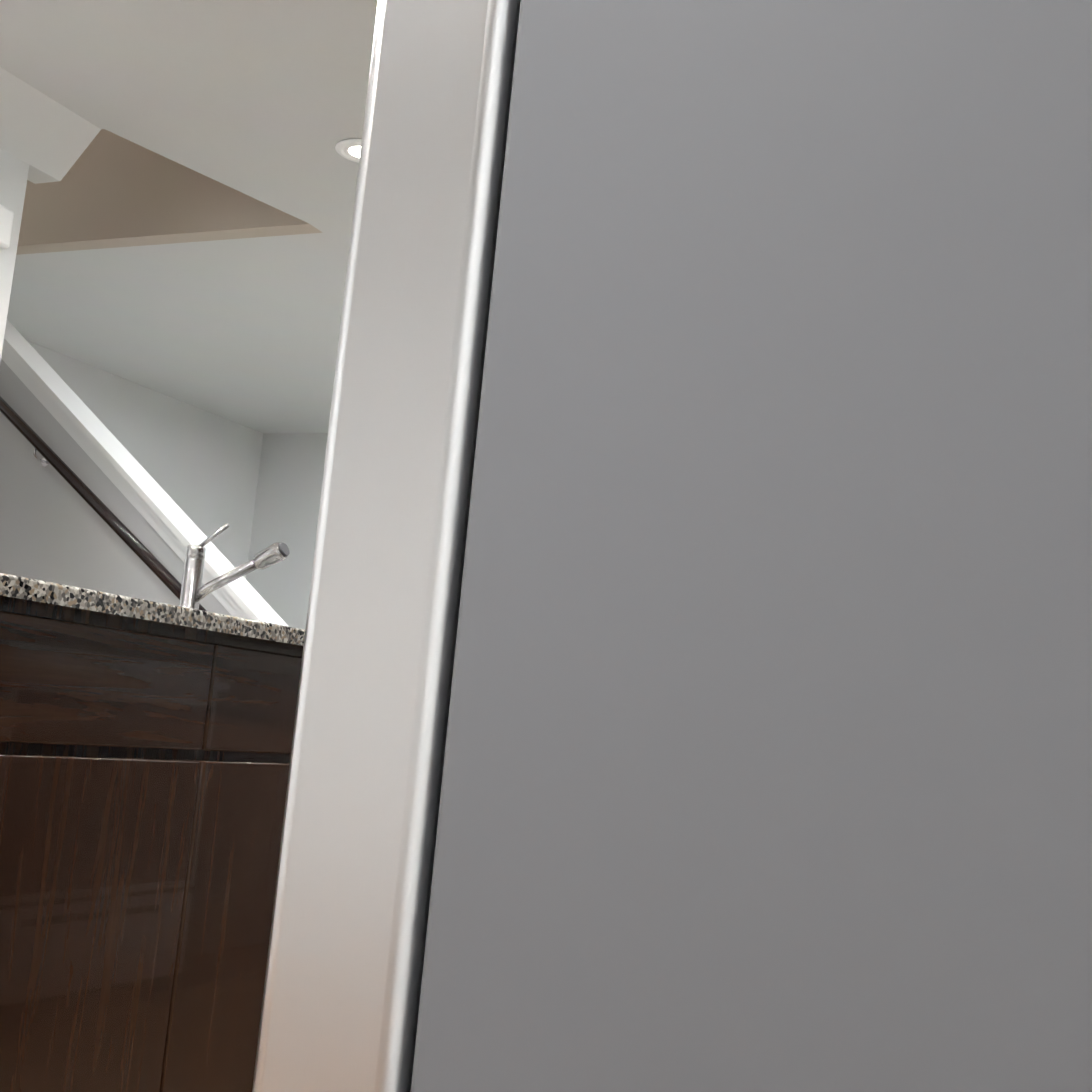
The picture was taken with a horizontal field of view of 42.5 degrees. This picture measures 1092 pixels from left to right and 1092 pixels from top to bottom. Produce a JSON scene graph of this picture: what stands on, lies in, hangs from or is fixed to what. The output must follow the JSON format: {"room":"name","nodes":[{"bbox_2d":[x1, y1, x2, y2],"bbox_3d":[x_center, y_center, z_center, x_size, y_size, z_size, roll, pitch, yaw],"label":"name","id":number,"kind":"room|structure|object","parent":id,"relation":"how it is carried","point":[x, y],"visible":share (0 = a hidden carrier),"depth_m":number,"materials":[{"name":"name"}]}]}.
{"room":"kitchen","nodes":[
{"label":"kitchen","id":0,"kind":"room"},
{"bbox_2d":[0,67,50,361],"bbox_3d":[-2.195,-0.265,4.018,0.275,2.750,1.260,2,-8,24],"label":"wall","id":1,"kind":"structure","parent":0,"point":[23,108],"depth_m":4.78,"materials":[{"name":"paint"}]},
{"bbox_2d":[0,205,13,248],"bbox_3d":[-1.875,-1.091,4.654,0.044,0.135,0.255,2,-8,24],"label":"door chime","id":2,"kind":"object","parent":1,"relation":"attached to","point":[6,218],"visible":0.98,"depth_m":4.73,"materials":[{"name":"white plastic"}]},
{"bbox_2d":[36,107,100,183],"bbox_3d":[-1.854,-0.131,4.785,0.275,2.750,0.140,2,-8,24],"label":"wall","id":3,"kind":"structure","parent":0,"point":[44,138],"depth_m":4.92,"materials":[{"name":"paint"}]},
{"bbox_2d":[0,359,231,615],"bbox_3d":[-2.316,0.010,6.174,2.920,2.750,0.120,2,-8,24],"label":"wall","id":4,"kind":"structure","parent":0,"point":[55,527],"depth_m":6.02,"materials":[{"name":"paint"}]},
{"bbox_2d":[0,396,206,610],"bbox_3d":[-2.250,-0.488,6.120,2.683,1.947,0.096,2,-8,24],"label":"handrail","id":5,"kind":"object","parent":4,"relation":"attached to","point":[139,549],"visible":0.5,"depth_m":5.87,"materials":[{"name":"brown wood"}]},
{"bbox_2d":[1,320,287,625],"bbox_3d":[-1.932,-0.445,6.083,2.243,1.807,0.190,2,-8,24],"label":"trim","id":6,"kind":"structure","parent":4,"relation":"on","point":[158,508],"depth_m":5.94,"materials":[{"name":"white paint"}]},
{"bbox_2d":[27,341,262,578],"bbox_3d":[-2.982,0.245,8.414,0.120,2.750,3.700,2,-8,24],"label":"wall","id":7,"kind":"structure","parent":0,"point":[200,466],"depth_m":9.42,"materials":[{"name":"paint"}]},
{"bbox_2d":[16,129,322,254],"bbox_3d":[-2.548,-2.897,6.186,3.550,2.950,1.160,2,-8,24],"label":"wall","id":8,"kind":"structure","parent":0,"point":[110,190],"depth_m":6.16,"materials":[{"name":"paint"}]},
{"bbox_2d":[0,0,377,433],"bbox_3d":[-1.458,-1.616,4.197,7.250,0.100,10.970,2,-8,24],"label":"ceiling","id":9,"kind":"structure","parent":0,"point":[263,101],"depth_m":5.28,"materials":[{"name":"paint"}]},
{"bbox_2d":[335,139,361,162],"bbox_3d":[-0.642,-1.384,4.941,0.198,0.011,0.198,2,-8,24],"label":"recessed light","id":10,"kind":"object","parent":9,"relation":"in","point":[349,149],"visible":0.33,"depth_m":4.92,"materials":[{"name":"white plastic"}]},
{"bbox_2d":[246,433,327,628],"bbox_3d":[0.638,0.643,8.867,7.130,2.750,0.150,2,-8,24],"label":"wall","id":11,"kind":"structure","parent":0,"point":[288,491],"depth_m":10.03,"materials":[{"name":"paint"}]},
{"bbox_3d":[-2.432,0.878,2.074,7.130,0.060,6.900,2,-8,24],"label":"floor","id":12,"kind":"structure","parent":0,"visible":0},
{"bbox_2d":[0,601,302,1091],"bbox_3d":[-0.709,0.645,2.742,0.880,0.890,3.024,2,-8,24],"label":"kitchen island","id":13,"kind":"object","parent":12,"relation":"on","point":[145,750],"depth_m":1.96,"materials":[{"name":"wood"}]},
{"bbox_2d":[0,573,304,648],"bbox_3d":[-0.667,0.194,2.803,0.952,0.026,3.102,2,-8,24],"label":"island countertop","id":14,"kind":"structure","parent":13,"relation":"on","point":[30,591],"depth_m":1.91,"materials":[{"name":"grey stone"}]},
{"bbox_2d":[179,523,289,609],"bbox_3d":[-0.628,0.068,2.814,0.248,0.230,0.052,2,-8,24],"label":"faucet","id":15,"kind":"object","parent":14,"relation":"on","point":[193,593],"visible":0.71,"depth_m":2.83,"materials":[{"name":"silver metal"}]},
{"bbox_2d":[252,0,1091,1091],"bbox_3d":[0.396,0.073,1.026,0.893,1.775,0.907,2,-8,24],"label":"fridge","id":16,"kind":"object","parent":12,"relation":"on","point":[694,692],"visible":1,"depth_m":0.68,"materials":[{"name":"grey metal"}]}
]}

